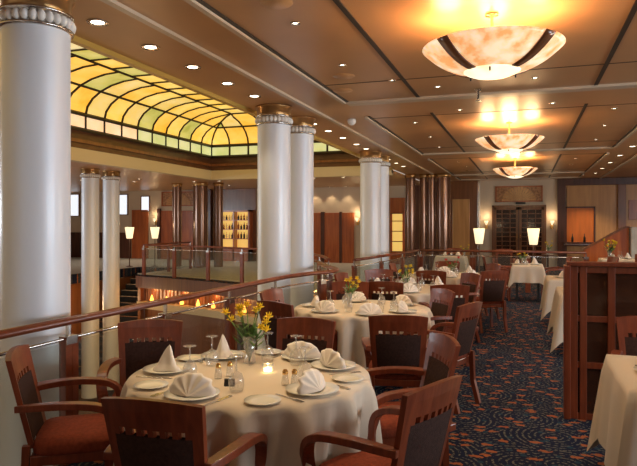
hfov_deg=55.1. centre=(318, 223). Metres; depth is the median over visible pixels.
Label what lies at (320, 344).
cushion
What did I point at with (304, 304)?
dinner plate
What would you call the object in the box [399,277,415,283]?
napkin
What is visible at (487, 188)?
wall
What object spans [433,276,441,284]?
napkin
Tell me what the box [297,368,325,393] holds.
napkin
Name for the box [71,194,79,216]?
window
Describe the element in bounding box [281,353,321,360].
dinner plate
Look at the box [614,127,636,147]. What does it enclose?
trim
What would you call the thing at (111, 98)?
skylight
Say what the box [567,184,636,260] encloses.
wall panel
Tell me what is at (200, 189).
column
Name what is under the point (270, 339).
cushion
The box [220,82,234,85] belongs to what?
recessed light
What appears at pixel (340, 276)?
armchair
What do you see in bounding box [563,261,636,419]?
divider
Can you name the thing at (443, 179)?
column
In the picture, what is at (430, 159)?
trim
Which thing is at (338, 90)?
ceiling speaker
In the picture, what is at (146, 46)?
recessed light
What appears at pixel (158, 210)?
trim
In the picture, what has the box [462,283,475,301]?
cushion
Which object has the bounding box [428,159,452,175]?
trim
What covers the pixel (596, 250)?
balustrade
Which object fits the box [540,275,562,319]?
tablecloth
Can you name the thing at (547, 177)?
trim
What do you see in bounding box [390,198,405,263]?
trim
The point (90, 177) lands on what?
column
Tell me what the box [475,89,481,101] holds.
sprinkler
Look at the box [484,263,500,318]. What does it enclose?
armchair
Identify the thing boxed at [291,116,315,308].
column
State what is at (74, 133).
crown molding
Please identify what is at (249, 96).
recessed light
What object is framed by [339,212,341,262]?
trim
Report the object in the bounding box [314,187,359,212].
wall
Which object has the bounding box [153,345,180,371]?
napkin
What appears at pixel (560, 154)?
trim
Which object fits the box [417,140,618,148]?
trim
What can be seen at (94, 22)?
recessed light
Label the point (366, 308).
napkin
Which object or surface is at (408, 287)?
napkin
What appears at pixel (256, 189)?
trim
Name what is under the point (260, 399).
plate
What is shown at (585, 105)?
trim
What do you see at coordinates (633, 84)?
trim
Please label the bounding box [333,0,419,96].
trim
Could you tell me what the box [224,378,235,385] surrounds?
table sign
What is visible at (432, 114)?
trim
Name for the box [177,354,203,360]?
plate
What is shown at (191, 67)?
recessed light
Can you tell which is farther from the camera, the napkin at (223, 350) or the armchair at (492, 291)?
the armchair at (492, 291)
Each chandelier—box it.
[422,12,565,80]
[475,122,544,153]
[493,158,537,177]
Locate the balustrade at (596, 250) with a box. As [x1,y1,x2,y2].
[582,226,629,261]
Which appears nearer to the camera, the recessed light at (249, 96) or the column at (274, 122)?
the recessed light at (249, 96)
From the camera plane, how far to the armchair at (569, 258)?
12.91 m
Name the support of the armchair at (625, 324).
on the floor
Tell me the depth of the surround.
21.82 m
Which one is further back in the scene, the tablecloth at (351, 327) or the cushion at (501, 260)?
the cushion at (501, 260)
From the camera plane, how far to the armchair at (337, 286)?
7.25 m
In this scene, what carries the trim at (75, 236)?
attached to the wall at (487, 188)
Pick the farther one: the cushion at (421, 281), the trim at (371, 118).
the trim at (371, 118)
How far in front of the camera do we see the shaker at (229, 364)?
3.39 m
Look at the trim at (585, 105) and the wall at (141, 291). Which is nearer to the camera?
the trim at (585, 105)
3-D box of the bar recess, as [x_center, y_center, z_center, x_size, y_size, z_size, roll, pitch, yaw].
[9.404,0.485,21.894,1.100,2.230,0.430,0,0,19]
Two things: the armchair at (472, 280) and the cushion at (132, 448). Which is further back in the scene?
the armchair at (472, 280)
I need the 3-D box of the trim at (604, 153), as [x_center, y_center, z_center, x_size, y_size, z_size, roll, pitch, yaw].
[7.501,-1.649,16.621,0.035,0.022,5.300,0,0,19]
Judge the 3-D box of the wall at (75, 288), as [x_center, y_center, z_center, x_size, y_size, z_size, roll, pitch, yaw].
[-10.395,3.405,12.187,0.280,2.990,22.400,0,0,19]
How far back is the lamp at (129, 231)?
22.68 m
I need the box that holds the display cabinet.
[223,210,252,260]
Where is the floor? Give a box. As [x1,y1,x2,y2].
[58,257,605,465]
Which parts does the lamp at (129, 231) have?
lamp shade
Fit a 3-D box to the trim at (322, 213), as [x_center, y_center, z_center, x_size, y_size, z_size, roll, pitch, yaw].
[0.182,0.550,25.198,0.150,2.100,0.160,0,0,19]
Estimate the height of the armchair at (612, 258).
0.928 m
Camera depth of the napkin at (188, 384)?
2.99 m
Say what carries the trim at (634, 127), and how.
attached to the ceiling
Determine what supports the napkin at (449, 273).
on the dinner plate
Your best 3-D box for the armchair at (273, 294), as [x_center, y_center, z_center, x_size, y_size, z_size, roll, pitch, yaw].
[-0.262,1.141,6.238,0.590,0.928,0.587,0,0,24]
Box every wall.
[71,179,566,266]
[71,276,134,341]
[138,288,144,341]
[145,288,256,354]
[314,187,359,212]
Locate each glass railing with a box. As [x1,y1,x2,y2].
[0,261,338,465]
[142,244,330,282]
[143,242,191,271]
[351,249,419,280]
[420,249,588,292]
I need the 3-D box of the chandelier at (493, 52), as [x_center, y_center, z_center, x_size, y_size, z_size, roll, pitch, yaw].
[1.363,-1.397,4.796,1.080,0.505,1.080,0,0,19]
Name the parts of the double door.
door, pane, door, pane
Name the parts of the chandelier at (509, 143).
dish, lamp shade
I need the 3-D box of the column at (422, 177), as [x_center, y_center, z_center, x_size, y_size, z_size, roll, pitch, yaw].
[3.474,-0.025,20.258,0.280,3.250,0.280,0,0,19]
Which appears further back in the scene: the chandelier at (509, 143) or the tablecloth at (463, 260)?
the tablecloth at (463, 260)
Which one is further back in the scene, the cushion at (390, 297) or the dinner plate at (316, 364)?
the cushion at (390, 297)
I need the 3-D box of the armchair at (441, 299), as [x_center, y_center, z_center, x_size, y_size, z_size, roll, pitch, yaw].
[1.058,1.141,6.284,0.590,0.928,0.587,0,0,-18]
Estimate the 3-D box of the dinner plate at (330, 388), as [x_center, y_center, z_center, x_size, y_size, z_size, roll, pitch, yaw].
[-0.031,0.840,3.090,0.274,0.019,0.274,0,0,19]
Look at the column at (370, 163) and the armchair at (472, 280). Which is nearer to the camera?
the armchair at (472, 280)
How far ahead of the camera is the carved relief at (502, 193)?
22.71 m
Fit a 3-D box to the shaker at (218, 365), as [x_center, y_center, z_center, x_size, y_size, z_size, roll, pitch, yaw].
[-0.551,0.806,3.355,0.044,0.085,0.043,0,0,19]
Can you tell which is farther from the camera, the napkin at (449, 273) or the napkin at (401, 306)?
the napkin at (449, 273)
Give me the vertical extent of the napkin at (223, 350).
0.145 m
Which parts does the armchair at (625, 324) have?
armrest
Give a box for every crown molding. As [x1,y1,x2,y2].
[71,129,358,166]
[71,147,392,179]
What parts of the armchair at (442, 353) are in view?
seat frame, seat, armrest, armrest, backrest, leg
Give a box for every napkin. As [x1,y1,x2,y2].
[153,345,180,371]
[169,372,215,396]
[213,334,232,358]
[284,341,320,357]
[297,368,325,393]
[310,295,318,305]
[315,300,335,311]
[320,348,345,368]
[345,291,365,300]
[357,303,381,313]
[395,295,411,304]
[397,300,407,311]
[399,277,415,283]
[404,283,417,291]
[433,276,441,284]
[437,266,449,270]
[445,270,455,276]
[465,265,471,272]
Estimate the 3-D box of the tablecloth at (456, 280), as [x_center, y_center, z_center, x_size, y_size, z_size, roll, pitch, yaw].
[2.135,1.083,10.150,1.501,0.466,1.479,0,0,19]
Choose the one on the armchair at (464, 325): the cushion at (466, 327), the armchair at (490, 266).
the cushion at (466, 327)
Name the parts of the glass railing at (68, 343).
post, post, rail, handrail, post, post, post, post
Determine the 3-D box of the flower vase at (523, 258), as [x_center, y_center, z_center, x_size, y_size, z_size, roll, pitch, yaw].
[4.257,0.717,12.762,0.202,0.265,0.220,0,0,35]
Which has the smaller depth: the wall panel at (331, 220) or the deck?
the deck
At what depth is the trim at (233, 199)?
26.39 m
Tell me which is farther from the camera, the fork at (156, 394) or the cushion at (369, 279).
the cushion at (369, 279)
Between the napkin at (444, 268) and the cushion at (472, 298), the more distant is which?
the napkin at (444, 268)
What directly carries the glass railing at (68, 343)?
on the floor
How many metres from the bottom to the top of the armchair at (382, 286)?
0.928 m
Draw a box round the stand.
[542,254,553,285]
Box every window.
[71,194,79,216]
[120,194,127,214]
[141,196,149,211]
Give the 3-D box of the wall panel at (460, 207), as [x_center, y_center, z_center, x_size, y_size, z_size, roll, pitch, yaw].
[5.474,0.325,23.413,0.640,2.550,0.140,0,0,19]
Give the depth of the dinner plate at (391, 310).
5.88 m
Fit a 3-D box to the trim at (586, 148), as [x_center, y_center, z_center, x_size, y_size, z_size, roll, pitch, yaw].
[4.386,-1.640,13.718,4.070,0.040,0.180,0,0,19]
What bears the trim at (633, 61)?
attached to the ceiling
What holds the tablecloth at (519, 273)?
on the square table
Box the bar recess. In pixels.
[564,206,594,256]
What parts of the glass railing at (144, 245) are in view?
post, post, post, rail, handrail, post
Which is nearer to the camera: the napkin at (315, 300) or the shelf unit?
the napkin at (315, 300)
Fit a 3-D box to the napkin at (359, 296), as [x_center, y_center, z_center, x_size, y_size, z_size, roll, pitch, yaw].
[0.403,0.787,6.675,0.254,0.100,0.104,0,0,-19]
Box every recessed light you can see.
[86,19,108,26]
[141,44,159,50]
[184,65,200,69]
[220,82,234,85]
[248,95,260,97]
[290,21,299,25]
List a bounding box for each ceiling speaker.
[260,0,292,9]
[333,73,354,78]
[333,88,352,92]
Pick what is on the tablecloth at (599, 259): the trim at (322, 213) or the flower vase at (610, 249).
the flower vase at (610, 249)
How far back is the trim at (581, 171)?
19.59 m
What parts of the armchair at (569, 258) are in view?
armrest, armrest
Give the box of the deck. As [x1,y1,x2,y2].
[79,389,114,414]
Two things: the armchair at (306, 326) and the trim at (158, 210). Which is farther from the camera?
the trim at (158, 210)
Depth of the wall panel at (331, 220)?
25.01 m
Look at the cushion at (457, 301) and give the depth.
6.86 m
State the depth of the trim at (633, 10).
5.46 m
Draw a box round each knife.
[136,376,171,378]
[204,395,232,406]
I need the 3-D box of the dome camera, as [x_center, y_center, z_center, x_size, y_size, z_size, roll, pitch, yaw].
[0.523,-1.620,9.601,0.140,0.140,0.136,0,0,19]
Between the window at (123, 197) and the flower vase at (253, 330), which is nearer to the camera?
the flower vase at (253, 330)
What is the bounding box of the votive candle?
[262,362,273,372]
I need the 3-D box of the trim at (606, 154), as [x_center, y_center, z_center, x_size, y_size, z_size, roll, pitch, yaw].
[7.542,-1.637,16.607,0.050,0.045,5.300,0,0,19]
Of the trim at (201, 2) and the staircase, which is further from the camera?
the staircase
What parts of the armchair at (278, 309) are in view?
backrest, armrest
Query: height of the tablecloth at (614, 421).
0.690 m
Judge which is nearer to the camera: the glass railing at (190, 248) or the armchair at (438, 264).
the armchair at (438, 264)
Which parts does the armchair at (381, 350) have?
armrest, leg, seat, seat frame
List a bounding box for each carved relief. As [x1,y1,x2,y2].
[161,191,192,205]
[495,185,542,201]
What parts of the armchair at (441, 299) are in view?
armrest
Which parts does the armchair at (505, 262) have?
backrest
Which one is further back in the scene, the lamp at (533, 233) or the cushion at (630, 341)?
the lamp at (533, 233)
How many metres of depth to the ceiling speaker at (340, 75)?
6.77 m
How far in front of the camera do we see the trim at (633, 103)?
8.93 m
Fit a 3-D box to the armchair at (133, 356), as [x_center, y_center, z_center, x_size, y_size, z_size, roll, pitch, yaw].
[-1.139,1.141,4.068,0.587,0.928,0.590,0,0,-11]
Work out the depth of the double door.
22.70 m
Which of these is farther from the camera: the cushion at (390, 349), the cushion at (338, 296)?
the cushion at (338, 296)
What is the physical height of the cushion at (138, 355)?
0.315 m
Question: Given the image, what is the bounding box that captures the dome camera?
[347,118,355,124]
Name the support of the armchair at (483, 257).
on the floor
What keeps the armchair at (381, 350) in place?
on the floor
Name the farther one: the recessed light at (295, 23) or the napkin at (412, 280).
the napkin at (412, 280)
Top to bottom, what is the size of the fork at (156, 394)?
0.004 m
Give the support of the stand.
on the floor
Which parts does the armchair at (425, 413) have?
armrest, seat, armrest, backrest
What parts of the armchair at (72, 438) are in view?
backrest, leg, armrest, seat frame, seat, armrest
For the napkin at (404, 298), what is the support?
on the dinner plate
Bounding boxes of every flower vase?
[221,300,272,363]
[344,276,360,306]
[398,264,413,282]
[445,256,459,270]
[518,252,526,262]
[545,240,552,250]
[603,239,616,256]
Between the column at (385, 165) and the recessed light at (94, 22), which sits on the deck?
the column at (385, 165)
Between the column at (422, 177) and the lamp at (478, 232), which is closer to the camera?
the lamp at (478, 232)
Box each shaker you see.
[214,363,221,378]
[226,361,232,376]
[282,369,288,378]
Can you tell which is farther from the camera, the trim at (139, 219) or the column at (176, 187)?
the trim at (139, 219)
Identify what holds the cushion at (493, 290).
on the armchair at (492, 291)
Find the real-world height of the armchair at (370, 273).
0.928 m
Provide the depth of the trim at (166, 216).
27.35 m
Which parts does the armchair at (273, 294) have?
backrest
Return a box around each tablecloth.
[113,350,382,465]
[294,300,435,368]
[357,284,461,303]
[404,272,489,296]
[432,256,468,271]
[507,264,545,289]
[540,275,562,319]
[547,287,562,352]
[587,354,636,465]
[597,258,634,261]
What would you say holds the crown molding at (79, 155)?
attached to the surround
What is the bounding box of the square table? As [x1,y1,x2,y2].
[516,283,538,301]
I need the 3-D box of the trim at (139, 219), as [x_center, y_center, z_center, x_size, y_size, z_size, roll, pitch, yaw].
[-8.221,0.475,28.102,0.870,2.250,0.060,0,0,19]
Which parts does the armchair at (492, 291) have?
leg, seat, leg, seat frame, backrest, leg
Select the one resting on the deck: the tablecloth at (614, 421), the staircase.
the staircase
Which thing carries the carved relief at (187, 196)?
attached to the wall at (487, 188)
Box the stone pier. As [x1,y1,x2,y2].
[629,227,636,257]
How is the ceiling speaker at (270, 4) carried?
attached to the ceiling
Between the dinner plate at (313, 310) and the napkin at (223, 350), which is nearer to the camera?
the napkin at (223, 350)
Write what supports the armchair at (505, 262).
on the floor
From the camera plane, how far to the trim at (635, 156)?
17.19 m
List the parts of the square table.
leg, leg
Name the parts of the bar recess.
panel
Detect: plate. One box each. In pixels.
[133,380,167,389]
[143,362,190,373]
[163,387,219,400]
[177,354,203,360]
[201,350,243,359]
[244,394,280,405]
[255,348,281,354]
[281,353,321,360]
[285,382,338,395]
[302,303,314,306]
[310,360,355,369]
[311,309,338,312]
[332,373,363,381]
[355,312,383,315]
[389,308,416,312]
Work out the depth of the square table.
12.49 m
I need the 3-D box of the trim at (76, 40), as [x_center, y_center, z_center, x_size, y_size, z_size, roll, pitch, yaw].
[-0.850,-1.630,9.212,0.070,0.060,18.900,0,0,19]
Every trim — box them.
[53,276,256,465]
[71,35,392,169]
[71,232,130,257]
[100,0,432,174]
[132,210,147,258]
[137,301,256,325]
[157,209,160,258]
[161,211,192,259]
[184,0,345,103]
[196,0,347,101]
[208,189,212,259]
[213,189,255,260]
[256,189,256,260]
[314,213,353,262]
[321,212,324,261]
[326,61,636,85]
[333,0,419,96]
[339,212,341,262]
[346,82,636,105]
[365,116,421,154]
[368,116,423,153]
[373,103,636,118]
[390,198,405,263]
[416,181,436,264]
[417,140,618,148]
[422,147,613,155]
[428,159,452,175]
[430,113,464,151]
[430,159,453,174]
[447,153,600,158]
[450,181,477,265]
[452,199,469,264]
[453,171,584,175]
[461,177,578,180]
[468,157,483,173]
[478,180,479,227]
[551,154,561,171]
[557,179,565,266]
[563,104,587,148]
[566,177,636,185]
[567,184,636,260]
[584,153,605,171]
[586,153,608,171]
[594,0,636,85]
[599,155,636,178]
[612,125,636,146]
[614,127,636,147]
[618,184,625,228]
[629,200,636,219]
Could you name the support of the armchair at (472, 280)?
on the floor
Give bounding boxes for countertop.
[564,242,593,245]
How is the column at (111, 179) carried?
on the deck
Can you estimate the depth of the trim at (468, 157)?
17.12 m
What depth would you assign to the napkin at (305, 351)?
3.82 m
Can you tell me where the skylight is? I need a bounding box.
[71,43,345,158]
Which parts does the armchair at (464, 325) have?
armrest, armrest, leg, seat frame, seat, backrest, leg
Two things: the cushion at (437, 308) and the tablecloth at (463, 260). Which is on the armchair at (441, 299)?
the cushion at (437, 308)
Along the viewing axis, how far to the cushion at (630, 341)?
4.46 m
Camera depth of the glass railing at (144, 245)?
17.24 m
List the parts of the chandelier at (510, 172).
lamp shade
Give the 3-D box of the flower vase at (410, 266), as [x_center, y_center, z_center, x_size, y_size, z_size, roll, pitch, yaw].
[1.147,0.688,8.006,0.241,0.322,0.198,0,0,5]
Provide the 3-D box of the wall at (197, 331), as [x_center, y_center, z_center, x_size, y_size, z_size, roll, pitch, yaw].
[-1.866,3.425,15.245,1.758,2.950,10.553,0,0,-33]
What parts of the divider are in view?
post, cap rail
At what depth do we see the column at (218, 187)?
22.55 m
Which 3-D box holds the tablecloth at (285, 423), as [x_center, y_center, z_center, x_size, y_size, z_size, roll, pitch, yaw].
[-0.384,1.085,3.463,1.516,0.469,1.486,0,0,19]
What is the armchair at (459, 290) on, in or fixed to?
on the floor
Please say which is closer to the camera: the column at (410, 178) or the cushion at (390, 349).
the cushion at (390, 349)
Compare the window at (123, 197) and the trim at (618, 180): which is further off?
the window at (123, 197)
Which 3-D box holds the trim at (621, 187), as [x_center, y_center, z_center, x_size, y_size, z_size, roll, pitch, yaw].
[10.734,0.100,21.596,0.250,3.000,0.200,0,0,19]
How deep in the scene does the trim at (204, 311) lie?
17.22 m
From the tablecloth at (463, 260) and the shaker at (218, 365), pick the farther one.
the tablecloth at (463, 260)
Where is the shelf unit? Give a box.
[391,213,402,251]
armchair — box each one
[5,344,121,465]
[96,319,185,465]
[101,397,267,465]
[257,300,337,351]
[259,288,284,347]
[276,317,335,352]
[300,375,461,465]
[332,281,368,299]
[334,272,348,293]
[361,315,428,390]
[364,269,392,281]
[366,333,460,465]
[368,281,411,300]
[389,263,403,281]
[402,301,482,413]
[416,270,446,283]
[418,284,470,365]
[429,288,454,331]
[435,261,459,271]
[447,248,461,254]
[460,273,481,342]
[476,270,508,332]
[482,256,510,300]
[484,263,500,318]
[492,249,514,284]
[541,256,571,297]
[607,256,618,261]
[611,316,636,355]
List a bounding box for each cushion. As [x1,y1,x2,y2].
[18,370,43,440]
[115,431,193,465]
[125,341,174,380]
[262,317,289,348]
[282,338,326,352]
[336,294,364,299]
[369,279,389,281]
[372,293,398,300]
[375,334,420,374]
[393,271,397,281]
[403,407,452,465]
[420,280,442,283]
[423,356,448,385]
[431,302,447,331]
[449,298,464,321]
[457,318,477,356]
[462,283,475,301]
[483,280,504,301]
[498,254,510,265]
[625,336,636,355]
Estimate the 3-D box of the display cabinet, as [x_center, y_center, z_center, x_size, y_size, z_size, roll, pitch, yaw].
[-3.591,0.500,26.294,1.500,2.200,0.350,0,0,19]
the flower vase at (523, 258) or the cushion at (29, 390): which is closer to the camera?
the cushion at (29, 390)
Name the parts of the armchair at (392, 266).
backrest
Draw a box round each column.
[0,0,75,465]
[80,168,100,398]
[101,171,120,389]
[172,183,181,266]
[192,182,208,267]
[213,183,223,266]
[255,104,292,349]
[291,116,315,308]
[359,151,381,281]
[381,155,390,278]
[405,174,415,272]
[419,174,426,269]
[427,174,435,269]
[436,173,450,254]
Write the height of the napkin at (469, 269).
0.145 m
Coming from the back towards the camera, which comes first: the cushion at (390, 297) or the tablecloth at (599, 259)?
the tablecloth at (599, 259)
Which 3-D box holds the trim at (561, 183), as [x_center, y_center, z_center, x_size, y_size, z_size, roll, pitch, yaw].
[8.857,-0.025,22.243,0.280,3.250,0.180,0,0,19]
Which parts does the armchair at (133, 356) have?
leg, armrest, backrest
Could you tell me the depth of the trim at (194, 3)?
5.49 m
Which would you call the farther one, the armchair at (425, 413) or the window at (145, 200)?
the window at (145, 200)
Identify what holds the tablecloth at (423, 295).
on the round table
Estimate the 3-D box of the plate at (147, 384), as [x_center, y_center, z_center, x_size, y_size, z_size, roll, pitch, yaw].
[-0.873,0.842,3.179,0.178,0.015,0.177,0,0,19]
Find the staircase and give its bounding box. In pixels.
[79,272,146,388]
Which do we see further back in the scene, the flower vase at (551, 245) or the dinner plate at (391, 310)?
the flower vase at (551, 245)
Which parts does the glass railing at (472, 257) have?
post, post, handrail, rail, post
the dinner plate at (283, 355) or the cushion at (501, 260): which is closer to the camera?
the dinner plate at (283, 355)
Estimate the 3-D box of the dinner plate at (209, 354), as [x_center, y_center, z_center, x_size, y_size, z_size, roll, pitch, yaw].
[-0.610,0.840,3.891,0.274,0.019,0.274,0,0,19]
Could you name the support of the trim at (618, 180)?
attached to the wall at (487, 188)
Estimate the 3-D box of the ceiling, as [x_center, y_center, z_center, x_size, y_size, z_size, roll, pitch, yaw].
[5.846,-1.700,9.104,12.780,0.100,27.000,0,0,19]
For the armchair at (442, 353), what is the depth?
3.65 m
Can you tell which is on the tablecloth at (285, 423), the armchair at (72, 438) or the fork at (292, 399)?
the fork at (292, 399)
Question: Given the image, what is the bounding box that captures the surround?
[71,162,419,191]
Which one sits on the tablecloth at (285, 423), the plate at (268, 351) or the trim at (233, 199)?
the plate at (268, 351)
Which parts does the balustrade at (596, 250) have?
handrail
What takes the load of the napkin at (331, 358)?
on the dinner plate at (316, 364)
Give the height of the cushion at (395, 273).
0.315 m
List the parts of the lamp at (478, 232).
lamp shade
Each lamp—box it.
[125,227,133,266]
[150,227,159,266]
[473,228,484,273]
[527,228,539,284]
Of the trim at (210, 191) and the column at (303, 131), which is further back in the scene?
the trim at (210, 191)
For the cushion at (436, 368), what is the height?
0.315 m
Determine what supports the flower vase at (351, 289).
on the tablecloth at (351, 327)
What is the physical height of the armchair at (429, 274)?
0.928 m
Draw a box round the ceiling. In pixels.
[71,0,636,181]
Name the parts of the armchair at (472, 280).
backrest, leg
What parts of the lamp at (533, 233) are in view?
lamp shade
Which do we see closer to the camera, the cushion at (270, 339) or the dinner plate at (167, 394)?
the dinner plate at (167, 394)
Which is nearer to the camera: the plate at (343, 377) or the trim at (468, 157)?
the plate at (343, 377)
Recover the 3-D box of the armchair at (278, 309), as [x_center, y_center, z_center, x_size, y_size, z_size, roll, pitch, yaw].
[-0.214,1.141,5.559,0.587,0.928,0.590,0,0,43]
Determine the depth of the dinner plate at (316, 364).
3.61 m
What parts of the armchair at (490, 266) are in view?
backrest, leg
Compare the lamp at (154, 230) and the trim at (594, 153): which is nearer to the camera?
the trim at (594, 153)
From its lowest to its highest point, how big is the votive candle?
0.050 m
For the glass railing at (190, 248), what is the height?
0.976 m
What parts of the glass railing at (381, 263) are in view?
post, post, handrail, rail, post, post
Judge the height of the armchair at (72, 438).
0.928 m
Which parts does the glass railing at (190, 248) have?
post, handrail, post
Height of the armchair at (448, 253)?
0.928 m
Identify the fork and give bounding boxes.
[150,391,164,396]
[275,394,304,402]
[329,371,361,374]
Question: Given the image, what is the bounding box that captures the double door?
[492,205,545,267]
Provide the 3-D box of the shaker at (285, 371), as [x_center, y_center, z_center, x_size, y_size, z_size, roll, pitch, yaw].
[-0.176,0.806,3.217,0.044,0.085,0.043,0,0,19]
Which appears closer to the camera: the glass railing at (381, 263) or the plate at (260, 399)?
the plate at (260, 399)
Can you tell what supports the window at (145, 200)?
in the wall at (487, 188)
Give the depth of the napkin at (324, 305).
5.85 m
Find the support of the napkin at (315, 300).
on the dinner plate at (304, 304)
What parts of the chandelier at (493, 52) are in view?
stem, dish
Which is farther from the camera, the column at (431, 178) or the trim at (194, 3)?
the column at (431, 178)
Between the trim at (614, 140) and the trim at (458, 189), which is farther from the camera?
the trim at (458, 189)
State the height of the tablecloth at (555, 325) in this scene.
0.690 m
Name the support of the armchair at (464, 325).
on the floor
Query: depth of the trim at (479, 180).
23.13 m
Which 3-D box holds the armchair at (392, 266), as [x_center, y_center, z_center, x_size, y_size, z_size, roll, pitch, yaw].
[1.514,1.141,10.469,0.590,0.928,0.587,0,0,19]
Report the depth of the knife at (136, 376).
3.36 m
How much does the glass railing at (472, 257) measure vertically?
0.976 m
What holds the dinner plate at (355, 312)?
on the tablecloth at (351, 327)
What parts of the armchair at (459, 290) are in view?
armrest, backrest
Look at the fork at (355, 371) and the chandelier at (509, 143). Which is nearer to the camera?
the fork at (355, 371)
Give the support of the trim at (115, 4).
attached to the ceiling
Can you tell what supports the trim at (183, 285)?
attached to the wall at (141, 291)
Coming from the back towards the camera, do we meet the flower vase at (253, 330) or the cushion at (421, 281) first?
the cushion at (421, 281)
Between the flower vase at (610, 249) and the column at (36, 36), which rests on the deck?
the column at (36, 36)
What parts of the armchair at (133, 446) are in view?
armrest, backrest, armrest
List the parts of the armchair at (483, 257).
leg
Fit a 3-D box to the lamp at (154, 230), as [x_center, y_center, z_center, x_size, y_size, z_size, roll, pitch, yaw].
[-6.107,0.860,22.770,0.340,1.480,0.335,0,0,19]
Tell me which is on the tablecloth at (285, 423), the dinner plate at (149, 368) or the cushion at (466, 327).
the dinner plate at (149, 368)
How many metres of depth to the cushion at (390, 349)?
4.58 m
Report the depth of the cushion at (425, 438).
2.61 m
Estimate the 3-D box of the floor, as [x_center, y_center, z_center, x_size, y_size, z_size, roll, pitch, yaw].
[-2.308,1.744,11.871,30.000,0.312,27.000,0,0,19]
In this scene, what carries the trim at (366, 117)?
attached to the ceiling
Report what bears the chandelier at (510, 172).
hanging from the ceiling
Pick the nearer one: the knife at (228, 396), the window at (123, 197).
the knife at (228, 396)
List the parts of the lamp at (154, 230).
lamp shade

